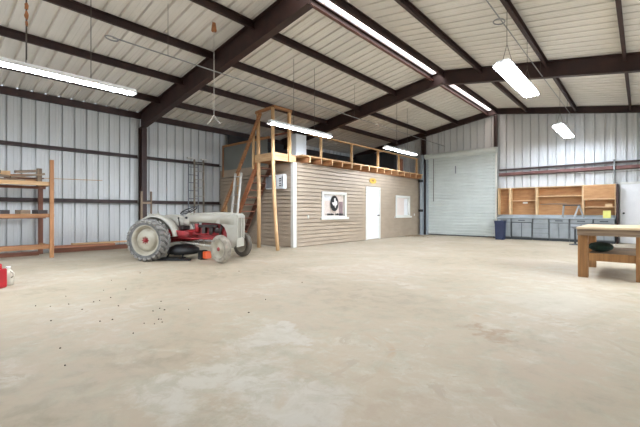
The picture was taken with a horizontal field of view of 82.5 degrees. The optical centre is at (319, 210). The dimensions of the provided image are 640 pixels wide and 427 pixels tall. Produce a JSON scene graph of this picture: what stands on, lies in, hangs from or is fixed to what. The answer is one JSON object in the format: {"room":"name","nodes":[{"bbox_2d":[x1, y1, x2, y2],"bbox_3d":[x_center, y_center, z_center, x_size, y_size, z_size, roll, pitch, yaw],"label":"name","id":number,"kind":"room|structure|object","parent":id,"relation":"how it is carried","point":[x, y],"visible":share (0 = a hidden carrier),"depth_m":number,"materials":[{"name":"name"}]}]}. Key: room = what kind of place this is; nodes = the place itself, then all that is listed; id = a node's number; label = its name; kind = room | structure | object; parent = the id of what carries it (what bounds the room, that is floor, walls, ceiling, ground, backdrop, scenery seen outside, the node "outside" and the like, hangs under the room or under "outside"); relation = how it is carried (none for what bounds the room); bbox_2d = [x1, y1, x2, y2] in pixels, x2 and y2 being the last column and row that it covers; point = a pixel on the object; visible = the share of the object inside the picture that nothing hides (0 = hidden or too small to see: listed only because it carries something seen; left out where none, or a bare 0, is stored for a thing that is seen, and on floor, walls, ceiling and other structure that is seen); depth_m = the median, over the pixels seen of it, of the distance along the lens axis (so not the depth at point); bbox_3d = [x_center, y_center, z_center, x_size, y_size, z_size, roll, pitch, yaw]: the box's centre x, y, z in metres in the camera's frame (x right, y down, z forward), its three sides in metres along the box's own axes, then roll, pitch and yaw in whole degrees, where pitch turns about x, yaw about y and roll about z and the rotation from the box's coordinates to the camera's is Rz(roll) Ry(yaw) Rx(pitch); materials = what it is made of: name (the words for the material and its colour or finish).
{"room":"farm building","nodes":[
{"label":"farm building","id":0,"kind":"room"},
{"bbox_2d":[0,94,353,253],"bbox_3d":[-4.061,-1.036,14.185,0.060,4.393,18.300,0,0,41],"label":"wall","id":1,"kind":"structure","parent":0,"point":[23,120],"depth_m":11.00,"materials":[{"name":"metal"}]},
{"bbox_2d":[0,140,137,158],"bbox_3d":[-7.977,-1.770,9.578,0.156,0.110,6.210,0,0,41],"label":"beam","id":2,"kind":"structure","parent":1,"relation":"attached to","point":[2,142],"depth_m":10.42,"materials":[{"name":"red metal"}]},
{"bbox_2d":[0,197,137,203],"bbox_3d":[-7.977,-0.300,9.578,0.156,0.110,6.210,0,0,41],"label":"beam","id":3,"kind":"structure","parent":1,"relation":"attached to","point":[2,199],"depth_m":10.52,"materials":[{"name":"red metal"}]},
{"bbox_2d":[147,200,221,204],"bbox_3d":[-4.841,-0.300,13.132,0.156,0.110,2.910,0,0,41],"label":"beam","id":4,"kind":"structure","parent":1,"relation":"attached to","point":[153,201],"depth_m":13.09,"materials":[{"name":"red metal"}]},
{"bbox_2d":[147,156,221,166],"bbox_3d":[-4.841,-1.770,13.132,0.156,0.110,2.910,0,0,41],"label":"beam","id":5,"kind":"structure","parent":1,"relation":"attached to","point":[148,157],"depth_m":12.97,"materials":[{"name":"red metal"}]},
{"bbox_2d":[0,0,487,154],"bbox_3d":[-1.293,-3.836,11.776,7.340,1.256,18.350,0,0,41],"label":"ceiling","id":6,"kind":"structure","parent":0,"point":[190,22],"depth_m":9.67,"materials":[{"name":"metal"}]},
{"bbox_2d":[24,0,28,59],"bbox_3d":[-4.387,-3.180,5.455,0.064,1.840,0.056,0,0,41],"label":"chain","id":7,"kind":"object","parent":6,"relation":"hanging from","point":[26,15],"visible":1,"depth_m":5.45,"materials":[{"name":"metal"}]},
{"bbox_2d":[0,0,136,95],"bbox_3d":[-4.210,-3.102,5.808,0.234,1.943,2.440,0,0,41],"label":"strip light","id":8,"kind":"object","parent":6,"relation":"hanging from","point":[4,62],"visible":0.96,"depth_m":5.85,"materials":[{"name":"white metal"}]},
{"bbox_2d":[207,22,220,123],"bbox_3d":[-2.312,-3.031,7.960,0.291,2.278,0.116,0,0,27],"label":"hanging cord","id":9,"kind":"object","parent":6,"relation":"hanging from","point":[213,29],"visible":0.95,"depth_m":7.94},
{"bbox_2d":[104,35,444,146],"bbox_3d":[1.047,-3.556,11.843,0.227,1.054,14.554,0,0,41],"label":"cable","id":10,"kind":"object","parent":6,"relation":"hanging from","point":[117,39],"visible":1,"depth_m":8.58,"materials":[{"name":"metal"}]},
{"bbox_2d":[267,68,332,137],"bbox_3d":[-0.473,-3.132,10.045,0.234,1.883,2.400,0,0,41],"label":"strip light","id":11,"kind":"object","parent":6,"relation":"hanging from","point":[270,121],"visible":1,"depth_m":10.06,"materials":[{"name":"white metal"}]},
{"bbox_2d":[281,73,442,149],"bbox_3d":[1.068,-3.599,14.127,7.590,1.697,0.160,0,0,41],"label":"rafter","id":12,"kind":"object","parent":6,"relation":"attached to","point":[423,85],"visible":0.76,"depth_m":13.19,"materials":[{"name":"red metal"}]},
{"bbox_2d":[339,125,397,143],"bbox_3d":[2.185,-3.579,16.908,0.065,0.175,5.626,0,0,41],"label":"purlin","id":13,"kind":"structure","parent":12,"relation":"attached to","point":[348,128],"depth_m":16.97,"materials":[{"name":"red metal"}]},
{"bbox_2d":[370,113,426,134],"bbox_3d":[3.370,-3.837,15.863,0.065,0.175,5.626,0,0,41],"label":"purlin","id":14,"kind":"structure","parent":12,"relation":"attached to","point":[377,115],"depth_m":15.90,"materials":[{"name":"red metal"}]},
{"bbox_2d":[405,98,457,124],"bbox_3d":[4.532,-4.089,14.838,0.065,0.175,5.626,0,0,41],"label":"purlin","id":15,"kind":"structure","parent":12,"relation":"attached to","point":[411,100],"depth_m":14.82,"materials":[{"name":"red metal"}]},
{"bbox_2d":[440,85,487,114],"bbox_3d":[5.530,-4.303,13.958,0.085,0.178,5.626,0,0,41],"label":"purlin","id":16,"kind":"structure","parent":12,"relation":"attached to","point":[448,88],"depth_m":13.95,"materials":[{"name":"red metal"}]},
{"bbox_2d":[383,145,417,155],"bbox_3d":[3.153,-3.182,14.155,0.234,1.783,2.400,0,0,41],"label":"strip light","id":17,"kind":"object","parent":6,"relation":"hanging from","point":[385,146],"visible":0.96,"depth_m":13.97,"materials":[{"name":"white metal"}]},
{"bbox_2d":[220,162,290,246],"bbox_3d":[-2.353,-0.200,12.962,4.080,2.720,0.134,0,0,41],"label":"wall","id":18,"kind":"structure","parent":0,"point":[283,196],"depth_m":12.44,"materials":[{"name":"beige plastic"}]},
{"bbox_2d":[222,136,269,176],"bbox_3d":[-2.734,-1.915,13.264,2.750,1.230,0.075,0,0,41],"label":"framed board","id":19,"kind":"object","parent":18,"relation":"on","point":[232,154],"visible":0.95,"depth_m":13.54,"materials":[{"name":"wood"}]},
{"bbox_2d":[266,174,286,189],"bbox_3d":[-1.450,-0.950,11.990,0.880,0.460,0.148,0,0,41],"label":"window air conditioner","id":20,"kind":"object","parent":18,"relation":"attached to","point":[281,179],"visible":0.91,"depth_m":11.81,"materials":[{"name":"white plastic"}]},
{"bbox_2d":[266,176,275,187],"bbox_3d":[-1.615,-0.950,12.045,0.500,0.380,0.011,0,0,41],"label":"grille","id":21,"kind":"object","parent":20,"relation":"attached to","point":[268,179],"depth_m":12.10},
{"bbox_2d":[0,234,639,426],"bbox_3d":[1.716,1.235,9.088,15.950,0.150,18.900,0,0,41],"label":"floor","id":22,"kind":"structure","parent":0,"point":[435,330],"depth_m":3.37,"materials":[{"name":"concrete"}]},
{"bbox_2d":[0,264,6,288],"bbox_3d":[-4.925,0.906,5.449,0.340,0.507,0.205,0,0,-7],"label":"can","id":23,"kind":"object","parent":22,"relation":"on","point":[3,271],"visible":1,"depth_m":5.49,"materials":[{"name":"red plastic"}]},
{"bbox_2d":[6,266,13,285],"bbox_3d":[-4.882,1.015,5.720,0.162,0.290,0.132,0,0,41],"label":"plastic jug","id":24,"kind":"object","parent":22,"relation":"on","point":[10,274],"visible":0.8,"depth_m":5.70,"materials":[{"name":"white plastic"}]},
{"bbox_2d":[0,251,38,257],"bbox_3d":[-8.300,1.110,8.656,0.200,0.090,2.600,0,0,42],"label":"board","id":25,"kind":"object","parent":22,"relation":"on","point":[32,253],"visible":1,"depth_m":9.26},
{"bbox_2d":[0,160,53,257],"bbox_3d":[-8.086,-0.055,8.400,1.238,2.430,3.100,0,0,41],"label":"rack","id":26,"kind":"object","parent":22,"relation":"on","point":[40,246],"visible":0.95,"depth_m":9.07,"materials":[{"name":"brown wood"}]},
{"bbox_2d":[0,178,24,180],"bbox_3d":[-7.924,-0.750,7.925,0.140,0.038,2.401,0,0,40],"label":"board","id":27,"kind":"object","parent":26,"relation":"on","point":[0,178],"visible":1,"depth_m":8.59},
{"bbox_2d":[10,173,44,177],"bbox_3d":[-7.086,-0.860,8.852,0.120,0.169,0.672,0,0,36],"label":"board","id":28,"kind":"object","parent":27,"relation":"on","point":[39,174],"visible":0.93,"depth_m":8.80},
{"bbox_2d":[14,170,35,172],"bbox_3d":[-7.104,-0.955,8.801,0.100,0.110,0.408,0,0,39],"label":"board","id":29,"kind":"object","parent":28,"relation":"on","point":[15,171],"visible":1,"depth_m":8.75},
{"bbox_2d":[36,168,41,185],"bbox_3d":[-7.018,-0.840,9.126,0.120,0.440,0.090,0,0,41],"label":"wood block","id":30,"kind":"object","parent":26,"relation":"on","point":[38,170],"visible":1,"depth_m":9.08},
{"bbox_2d":[32,210,47,213],"bbox_3d":[-7.085,0.022,9.224,0.670,0.094,0.190,0,0,41],"label":"wood block","id":31,"kind":"object","parent":26,"relation":"on","point":[33,211],"visible":1,"depth_m":9.03,"materials":[{"name":"wood"}]},
{"bbox_2d":[54,244,127,252],"bbox_3d":[-6.673,1.095,10.801,0.200,0.130,2.133,0,0,44],"label":"board","id":32,"kind":"object","parent":22,"relation":"on","point":[117,246],"visible":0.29,"depth_m":10.64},
{"bbox_2d":[54,243,114,247],"bbox_3d":[-6.829,1.000,10.625,1.507,0.070,0.200,0,0,-43],"label":"board","id":33,"kind":"object","parent":32,"relation":"on","point":[99,244],"visible":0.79,"depth_m":10.54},
{"bbox_2d":[71,240,126,244],"bbox_3d":[-6.448,0.945,11.056,0.140,0.060,1.853,0,0,38],"label":"board","id":34,"kind":"object","parent":33,"relation":"on","point":[124,240],"visible":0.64,"depth_m":10.77,"materials":[{"name":"brown wood"}]},
{"bbox_2d":[138,127,146,220],"bbox_3d":[-5.767,-0.766,11.889,0.320,3.852,0.240,0,0,41],"label":"steel column","id":35,"kind":"structure","parent":22,"relation":"on","point":[142,133],"depth_m":11.86,"materials":[{"name":"metal"}]},
{"bbox_2d":[138,0,312,128],"bbox_3d":[-3.034,-3.564,9.477,7.590,1.767,0.180,0,0,41],"label":"rafter","id":36,"kind":"object","parent":35,"relation":"on","point":[280,14],"visible":0.94,"depth_m":8.63,"materials":[{"name":"red metal"}]},
{"bbox_2d":[0,86,140,118],"bbox_3d":[-7.956,-3.107,9.612,0.090,0.188,6.288,0,0,41],"label":"strut","id":37,"kind":"object","parent":36,"relation":"attached to","point":[4,90],"visible":1,"depth_m":10.39,"materials":[{"name":"red metal"}]},
{"bbox_2d":[0,66,159,103],"bbox_3d":[-6.938,-3.348,8.714,0.065,0.175,6.288,0,0,41],"label":"beam","id":38,"kind":"structure","parent":36,"relation":"attached to","point":[141,96],"depth_m":9.96,"materials":[{"name":"red metal"}]},
{"bbox_2d":[0,26,183,84],"bbox_3d":[-5.873,-3.579,7.774,0.065,0.175,6.288,0,0,41],"label":"beam","id":39,"kind":"structure","parent":36,"relation":"attached to","point":[4,31],"depth_m":8.35,"materials":[{"name":"red metal"}]},
{"bbox_2d":[43,0,215,60],"bbox_3d":[-4.689,-3.837,6.729,0.065,0.175,6.288,0,0,41],"label":"beam","id":40,"kind":"structure","parent":36,"relation":"attached to","point":[72,5],"depth_m":7.58,"materials":[{"name":"red metal"}]},
{"bbox_2d":[155,117,281,143],"bbox_3d":[-3.817,-3.107,14.303,0.090,0.188,6.176,0,0,41],"label":"strut","id":41,"kind":"object","parent":36,"relation":"attached to","point":[163,120],"visible":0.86,"depth_m":13.64,"materials":[{"name":"red metal"}]},
{"bbox_2d":[190,0,254,29],"bbox_3d":[-3.526,-4.089,5.703,0.065,0.175,6.288,0,0,41],"label":"purlin","id":42,"kind":"structure","parent":36,"relation":"attached to","point":[211,5],"depth_m":7.52,"materials":[{"name":"red metal"}]},
{"bbox_2d":[176,103,301,134],"bbox_3d":[-2.799,-3.348,13.405,0.065,0.175,6.176,0,0,41],"label":"purlin","id":43,"kind":"structure","parent":36,"relation":"attached to","point":[185,106],"depth_m":12.84,"materials":[{"name":"red metal"}]},
{"bbox_2d":[200,85,327,124],"bbox_3d":[-1.735,-3.579,12.465,0.065,0.175,6.176,0,0,41],"label":"purlin","id":44,"kind":"structure","parent":36,"relation":"attached to","point":[206,88],"depth_m":11.89,"materials":[{"name":"red metal"}]},
{"bbox_2d":[232,62,359,110],"bbox_3d":[-0.550,-3.837,11.420,0.065,0.175,6.176,0,0,41],"label":"purlin","id":45,"kind":"structure","parent":36,"relation":"attached to","point":[239,65],"depth_m":11.06,"materials":[{"name":"red metal"}]},
{"bbox_2d":[271,33,396,95],"bbox_3d":[0.613,-4.089,10.395,0.065,0.175,6.176,0,0,41],"label":"purlin","id":46,"kind":"structure","parent":36,"relation":"attached to","point":[278,37],"depth_m":10.00,"materials":[{"name":"red metal"}]},
{"bbox_2d":[310,0,433,80],"bbox_3d":[1.610,-4.303,9.515,0.085,0.178,6.176,0,0,41],"label":"purlin","id":47,"kind":"structure","parent":36,"relation":"attached to","point":[317,5],"depth_m":8.98,"materials":[{"name":"red metal"}]},
{"bbox_2d":[140,191,151,219],"bbox_3d":[-5.142,0.290,10.799,0.060,1.740,0.322,0,0,41],"label":"hand truck","id":48,"kind":"object","parent":22,"relation":"on","point":[141,192],"visible":0.43,"depth_m":10.69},
{"bbox_2d":[126,207,251,262],"bbox_3d":[-3.088,0.532,8.901,2.622,1.279,1.565,0,0,11],"label":"tractor","id":49,"kind":"object","parent":22,"relation":"on","point":[153,236],"visible":1,"depth_m":8.53,"materials":[{"name":"metal"}]},
{"bbox_2d":[189,212,235,224],"bbox_3d":[-2.515,0.172,8.786,1.171,0.296,0.442,0,0,11],"label":"hood","id":50,"kind":"object","parent":49,"relation":"attached to","point":[207,218],"depth_m":8.59,"materials":[{"name":"grey paint"}]},
{"bbox_2d":[236,215,244,246],"bbox_3d":[-1.888,0.470,8.661,0.040,0.740,0.424,0,0,11],"label":"grille","id":51,"kind":"object","parent":49,"relation":"attached to","point":[240,219],"depth_m":8.63,"materials":[{"name":"metal"}]},
{"bbox_2d":[188,163,198,242],"bbox_3d":[-4.511,-0.270,13.014,0.435,2.868,0.612,0,0,41],"label":"ladder","id":52,"kind":"object","parent":22,"relation":"on","point":[188,163],"visible":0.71,"depth_m":13.05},
{"bbox_2d":[193,159,204,243],"bbox_3d":[-4.332,-0.350,13.077,0.378,3.035,0.826,0,0,-19],"label":"ladder","id":53,"kind":"object","parent":22,"relation":"on","point":[202,163],"visible":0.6,"depth_m":13.14,"materials":[{"name":"metal"}]},
{"bbox_2d":[198,250,210,259],"bbox_3d":[-2.756,1.050,8.726,0.280,0.220,0.200,0,0,41],"label":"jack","id":54,"kind":"object","parent":22,"relation":"on","point":[202,254],"visible":0.96,"depth_m":8.66,"materials":[{"name":"orange paint"}]},
{"bbox_2d":[231,173,241,212],"bbox_3d":[-2.769,-0.040,11.878,0.390,2.407,0.310,0,0,41],"label":"step ladder","id":55,"kind":"object","parent":22,"relation":"on","point":[235,174],"visible":0.52,"depth_m":11.88,"materials":[{"name":"metal"}]},
{"bbox_2d":[221,112,270,232],"bbox_3d":[-2.414,-0.967,12.334,2.200,4.254,0.735,0,0,41],"label":"staircase","id":56,"kind":"structure","parent":22,"relation":"on","point":[252,135],"depth_m":12.07,"materials":[{"name":"brown wood"}]},
{"bbox_2d":[255,105,295,250],"bbox_3d":[-1.356,-0.999,11.455,1.254,4.332,1.055,0,0,41],"label":"wooden frame","id":57,"kind":"object","parent":22,"relation":"on","point":[267,158],"depth_m":11.34,"materials":[{"name":"brown wood"}]},
{"bbox_2d":[419,155,423,234],"bbox_3d":[4.980,-0.790,17.896,0.230,3.900,0.190,0,0,41],"label":"post","id":58,"kind":"object","parent":22,"relation":"on","point":[421,210],"visible":1,"depth_m":17.84,"materials":[{"name":"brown metal"}]},
{"bbox_2d":[421,137,425,234],"bbox_3d":[5.147,-1.242,18.063,0.220,4.804,0.240,0,0,41],"label":"steel column","id":59,"kind":"structure","parent":22,"relation":"on","point":[423,142],"depth_m":18.03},
{"bbox_2d":[354,110,495,157],"bbox_3d":[4.806,-3.709,18.364,7.590,1.477,0.140,0,0,41],"label":"rafter","id":60,"kind":"object","parent":59,"relation":"on","point":[480,116],"visible":0.83,"depth_m":17.63,"materials":[{"name":"red metal"}]},
{"bbox_2d":[493,115,497,237],"bbox_3d":[7.652,-1.500,15.853,0.160,5.320,0.240,0,0,41],"label":"steel column","id":61,"kind":"structure","parent":22,"relation":"on","point":[495,116],"depth_m":15.87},
{"bbox_2d":[496,105,639,113],"bbox_3d":[10.521,-3.704,13.321,7.646,1.486,0.140,0,0,41],"label":"rafter","id":62,"kind":"object","parent":61,"relation":"on","point":[624,108],"visible":1,"depth_m":14.05,"materials":[{"name":"red metal"}]},
{"bbox_2d":[455,84,497,112],"bbox_3d":[5.806,-4.349,13.714,0.065,0.190,5.626,0,0,41],"label":"purlin","id":63,"kind":"structure","parent":62,"relation":"attached to","point":[463,87],"depth_m":13.94,"materials":[{"name":"red metal"}]},
{"bbox_2d":[494,221,505,239],"bbox_3d":[7.364,0.781,14.907,0.360,0.763,0.400,0,0,41],"label":"waste bin","id":64,"kind":"object","parent":22,"relation":"on","point":[500,226],"visible":1,"depth_m":14.78,"materials":[{"name":"blue plastic"}]},
{"bbox_2d":[497,218,511,238],"bbox_3d":[7.843,0.730,15.419,0.520,0.860,0.578,0,0,41],"label":"base cabinet","id":65,"kind":"object","parent":22,"relation":"on","point":[508,220],"visible":0.4,"depth_m":15.12,"materials":[{"name":"metal"}]},
{"bbox_2d":[496,215,615,218],"bbox_3d":[9.092,0.228,14.311,3.900,0.135,0.614,0,0,41],"label":"countertop","id":66,"kind":"structure","parent":65,"relation":"on","point":[501,216],"depth_m":14.27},
{"bbox_2d":[498,188,509,214],"bbox_3d":[7.889,-0.407,15.570,0.470,1.125,0.310,0,0,41],"label":"upper cabinet","id":67,"kind":"object","parent":66,"relation":"on","point":[503,193],"visible":0.82,"depth_m":15.68,"materials":[{"name":"orange wood"}]},
{"bbox_2d":[510,187,535,214],"bbox_3d":[8.429,-0.407,15.094,0.970,1.125,0.310,0,0,41],"label":"upper cabinet","id":68,"kind":"object","parent":66,"relation":"on","point":[519,195],"visible":0.83,"depth_m":15.22,"materials":[{"name":"orange wood"}]},
{"bbox_2d":[536,185,582,214],"bbox_3d":[9.363,-0.407,14.270,1.520,1.125,0.310,0,0,41],"label":"upper cabinet","id":69,"kind":"object","parent":66,"relation":"on","point":[552,198],"visible":0.83,"depth_m":14.38,"materials":[{"name":"orange wood"}]},
{"bbox_2d":[537,195,581,196],"bbox_3d":[9.363,-0.585,14.270,1.460,0.030,0.270,0,0,41],"label":"shelf","id":70,"kind":"object","parent":69,"relation":"attached to","point":[537,195],"depth_m":14.35,"materials":[{"name":"brown wood"}]},
{"bbox_2d":[562,205,584,217],"bbox_3d":[9.575,0.011,13.802,0.719,0.501,0.190,0,0,41],"label":"metal stand","id":71,"kind":"object","parent":66,"relation":"on","point":[578,206],"visible":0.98,"depth_m":13.70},
{"bbox_2d":[583,184,615,214],"bbox_3d":[10.291,-0.407,13.448,0.960,1.125,0.314,0,0,41],"label":"upper cabinet","id":72,"kind":"object","parent":66,"relation":"on","point":[595,197],"visible":0.87,"depth_m":13.44,"materials":[{"name":"orange wood"}]},
{"bbox_2d":[511,218,532,239],"bbox_3d":[8.338,0.730,14.983,0.760,0.860,0.578,0,0,41],"label":"base cabinet","id":73,"kind":"object","parent":22,"relation":"on","point":[521,228],"visible":0.98,"depth_m":14.77,"materials":[{"name":"grey paint"}]},
{"bbox_2d":[533,218,548,240],"bbox_3d":[8.839,0.730,14.539,0.540,0.860,0.580,0,0,41],"label":"base cabinet","id":74,"kind":"object","parent":22,"relation":"on","point":[540,226],"visible":0.99,"depth_m":14.34,"materials":[{"name":"metal"}]},
{"bbox_2d":[549,219,569,241],"bbox_3d":[9.297,0.730,14.136,0.640,0.860,0.578,0,0,41],"label":"base cabinet","id":75,"kind":"object","parent":22,"relation":"on","point":[559,229],"visible":0.98,"depth_m":13.92,"materials":[{"name":"metal"}]},
{"bbox_2d":[570,219,593,241],"bbox_3d":[9.815,0.730,13.679,0.700,0.860,0.578,0,0,41],"label":"base cabinet","id":76,"kind":"object","parent":22,"relation":"on","point":[579,222],"visible":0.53,"depth_m":13.57,"materials":[{"name":"grey paint"}]},
{"bbox_2d":[594,219,615,243],"bbox_3d":[10.317,0.730,13.236,0.600,0.860,0.578,0,0,41],"label":"base cabinet","id":77,"kind":"object","parent":22,"relation":"on","point":[609,239],"visible":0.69,"depth_m":13.01,"materials":[{"name":"metal"}]},
{"bbox_2d":[576,224,639,282],"bbox_3d":[5.647,0.720,6.586,1.485,0.880,1.790,0,0,41],"label":"workbench","id":78,"kind":"object","parent":22,"relation":"on","point":[587,234],"visible":0.95,"depth_m":6.31,"materials":[{"name":"brown wood"}]},
{"bbox_2d":[589,242,613,251],"bbox_3d":[5.074,0.645,6.596,0.366,0.179,0.576,0,0,41],"label":"cushion","id":79,"kind":"object","parent":78,"relation":"on","point":[596,246],"visible":0.98,"depth_m":6.43,"materials":[{"name":"fabric"}]},
{"bbox_2d":[589,248,635,255],"bbox_3d":[5.683,0.755,6.502,1.320,0.040,1.460,0,0,41],"label":"shelf","id":80,"kind":"object","parent":78,"relation":"attached to","point":[617,251],"depth_m":6.62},
{"bbox_2d":[616,184,618,243],"bbox_3d":[10.663,0.100,13.076,0.050,2.120,0.360,0,0,41],"label":"stud","id":81,"kind":"object","parent":22,"relation":"on","point":[617,185],"visible":0.93,"depth_m":12.96,"materials":[{"name":"red metal"}]},
{"bbox_2d":[296,162,419,246],"bbox_3d":[2.090,-0.200,14.965,0.134,2.720,8.950,0,0,41],"label":"wall","id":82,"kind":"structure","parent":0,"point":[312,179],"depth_m":13.73,"materials":[{"name":"beige plastic"}]},
{"bbox_2d":[291,162,296,247],"bbox_3d":[-0.837,-0.190,11.617,0.115,2.700,0.145,0,0,41],"label":"trim","id":83,"kind":"structure","parent":82,"relation":"attached to","point":[293,164],"depth_m":11.56,"materials":[{"name":"white plastic"}]},
{"bbox_2d":[320,191,348,219],"bbox_3d":[0.516,-0.190,13.093,0.150,0.980,1.540,0,0,41],"label":"window","id":84,"kind":"structure","parent":82,"relation":"in","point":[334,204],"depth_m":13.10,"materials":[{"name":"white plastic"}]},
{"bbox_2d":[324,194,342,215],"bbox_3d":[0.464,-0.225,13.140,0.010,0.910,1.400,0,0,41],"label":"sign","id":85,"kind":"object","parent":84,"relation":"attached to","point":[333,204],"depth_m":13.09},
{"bbox_2d":[268,154,422,178],"bbox_3d":[0.659,-1.668,15.988,4.234,0.214,8.390,0,0,41],"label":"deck","id":86,"kind":"object","parent":82,"relation":"on","point":[307,159],"visible":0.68,"depth_m":13.58,"materials":[{"name":"brown wood"}]},
{"bbox_2d":[227,134,354,162],"bbox_3d":[-0.774,-2.383,17.473,0.032,1.214,8.580,0,0,41],"label":"sheeting","id":87,"kind":"object","parent":86,"relation":"on","point":[231,139],"visible":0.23,"depth_m":16.58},
{"bbox_2d":[291,134,305,154],"bbox_3d":[-0.754,-2.168,12.334,0.350,0.784,0.500,0,0,41],"label":"base cabinet","id":88,"kind":"object","parent":86,"relation":"on","point":[298,142],"visible":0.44,"depth_m":12.15,"materials":[{"name":"metal"}]},
{"bbox_2d":[308,134,417,173],"bbox_3d":[2.159,-2.138,14.631,0.090,0.723,7.600,0,0,41],"label":"loft railing","id":89,"kind":"object","parent":86,"relation":"on","point":[320,137],"visible":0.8,"depth_m":13.66,"materials":[{"name":"brown wood"}]},
{"bbox_2d":[355,151,396,169],"bbox_3d":[2.945,-2.433,19.512,2.600,1.314,0.031,0,0,41],"label":"sheeting","id":90,"kind":"object","parent":86,"relation":"on","point":[386,160],"visible":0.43,"depth_m":19.29,"materials":[{"name":"plastic"}]},
{"bbox_2d":[365,186,380,239],"bbox_3d":[2.194,0.090,14.974,0.137,2.140,1.060,0,0,41],"label":"door","id":91,"kind":"structure","parent":82,"relation":"in","point":[373,197],"depth_m":15.02,"materials":[{"name":"white paint"}]},
{"bbox_2d":[395,195,411,217],"bbox_3d":[3.824,-0.195,16.843,0.150,1.010,1.460,0,0,41],"label":"window","id":92,"kind":"structure","parent":82,"relation":"in","point":[402,205],"depth_m":16.95,"materials":[{"name":"glass"}]},
{"bbox_2d":[397,198,406,214],"bbox_3d":[3.772,-0.230,16.889,0.010,0.940,1.320,0,0,41],"label":"blind","id":93,"kind":"object","parent":92,"relation":"attached to","point":[401,202],"depth_m":16.92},
{"bbox_2d":[346,0,639,107],"bbox_3d":[4.611,-3.860,6.567,7.735,1.319,18.350,0,0,41],"label":"ceiling","id":94,"kind":"structure","parent":0,"point":[562,29],"depth_m":8.44,"materials":[{"name":"metal"}]},
{"bbox_2d":[322,0,490,109],"bbox_3d":[1.565,-4.487,9.222,0.345,0.025,18.300,0,0,41],"label":"skylight","id":95,"kind":"object","parent":94,"relation":"attached to","point":[325,1],"visible":0.33,"depth_m":9.58,"materials":[{"name":"plastic"}]},
{"bbox_2d":[493,45,539,97],"bbox_3d":[4.211,-3.353,7.720,0.346,1.282,2.490,0,0,41],"label":"tube light","id":96,"kind":"object","parent":94,"relation":"hanging from","point":[506,68],"visible":0.97,"depth_m":7.49,"materials":[{"name":"white plastic"}]},
{"bbox_2d":[486,0,572,116],"bbox_3d":[5.757,-3.796,9.624,0.227,0.412,11.650,0,0,41],"label":"cable","id":97,"kind":"object","parent":94,"relation":"hanging from","point":[498,18],"visible":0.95,"depth_m":7.60,"materials":[{"name":"metal"}]},
{"bbox_2d":[442,52,639,85],"bbox_3d":[6.784,-3.614,9.084,7.646,1.666,0.160,0,0,41],"label":"rafter","id":98,"kind":"object","parent":94,"relation":"attached to","point":[603,64],"visible":1,"depth_m":9.52,"materials":[{"name":"red metal"}]},
{"bbox_2d":[328,0,444,76],"bbox_3d":[1.886,-4.349,9.271,0.065,0.190,6.176,0,0,41],"label":"purlin","id":99,"kind":"structure","parent":98,"relation":"attached to","point":[344,5],"depth_m":8.93,"materials":[{"name":"red metal"}]},
{"bbox_2d":[394,0,482,73],"bbox_3d":[2.750,-4.168,8.509,0.065,0.175,6.176,0,0,41],"label":"purlin","id":100,"kind":"structure","parent":98,"relation":"attached to","point":[407,5],"depth_m":8.49,"materials":[{"name":"red metal"}]},
{"bbox_2d":[491,82,527,111],"bbox_3d":[6.670,-4.168,12.952,0.065,0.175,5.626,0,0,41],"label":"purlin","id":101,"kind":"structure","parent":98,"relation":"attached to","point":[498,85],"depth_m":13.12,"materials":[{"name":"red metal"}]},
{"bbox_2d":[500,0,547,67],"bbox_3d":[4.002,-3.896,7.404,0.065,0.175,6.176,0,0,41],"label":"purlin","id":102,"kind":"structure","parent":98,"relation":"attached to","point":[507,4],"depth_m":7.82,"materials":[{"name":"red metal"}]},
{"bbox_2d":[615,0,626,61],"bbox_3d":[5.194,-3.637,6.353,0.065,0.175,6.176,0,0,41],"label":"purlin","id":103,"kind":"structure","parent":98,"relation":"attached to","point":[618,2],"depth_m":7.10,"materials":[{"name":"red metal"}]},
{"bbox_2d":[624,73,631,110],"bbox_3d":[9.114,-3.637,10.796,0.065,0.175,5.626,0,0,41],"label":"purlin","id":104,"kind":"structure","parent":98,"relation":"attached to","point":[626,74],"depth_m":10.75,"materials":[{"name":"red metal"}]},
{"bbox_2d":[552,114,573,137],"bbox_3d":[8.374,-3.347,12.515,0.346,1.310,2.390,0,0,41],"label":"tube light","id":105,"kind":"object","parent":94,"relation":"hanging from","point":[560,128],"visible":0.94,"depth_m":12.28,"materials":[{"name":"white plastic"}]},
{"bbox_2d":[552,78,576,110],"bbox_3d":[7.922,-3.896,11.847,0.065,0.175,5.626,0,0,41],"label":"purlin","id":106,"kind":"structure","parent":94,"relation":"attached to","point":[558,82],"depth_m":12.03,"materials":[{"name":"red metal"}]},
{"bbox_2d":[376,113,639,243],"bbox_3d":[7.790,-1.660,15.971,15.350,5.640,0.060,0,0,41],"label":"wall","id":107,"kind":"structure","parent":0,"point":[524,140],"depth_m":14.74,"materials":[{"name":"metal"}]},
{"bbox_2d":[424,147,497,236],"bbox_3d":[6.408,-0.805,16.817,3.280,3.930,0.340,0,0,41],"label":"door","id":108,"kind":"structure","parent":107,"relation":"in","point":[461,186],"depth_m":16.72,"materials":[{"name":"metal"}]},
{"bbox_2d":[424,147,497,159],"bbox_3d":[6.408,-2.640,16.817,3.280,0.260,0.340,0,0,41],"label":"hood","id":109,"kind":"object","parent":108,"relation":"attached to","point":[492,150],"depth_m":16.60,"materials":[{"name":"metal"}]},
{"bbox_2d":[499,164,639,176],"bbox_3d":[10.596,-1.570,13.326,7.540,0.140,0.186,0,0,41],"label":"beam","id":110,"kind":"structure","parent":107,"relation":"attached to","point":[636,166],"depth_m":13.96,"materials":[{"name":"red metal"}]},
{"bbox_2d":[499,159,639,170],"bbox_3d":[10.610,-1.770,13.341,7.540,0.060,0.146,0,0,41],"label":"beam","id":111,"kind":"structure","parent":107,"relation":"attached to","point":[625,161],"depth_m":14.04,"materials":[{"name":"red metal"}]},
{"bbox_2d":[620,181,639,243],"bbox_3d":[11.209,0.060,12.765,1.120,2.200,0.165,0,0,41],"label":"door","id":112,"kind":"structure","parent":107,"relation":"in","point":[629,191],"depth_m":12.97,"materials":[{"name":"white paint"}]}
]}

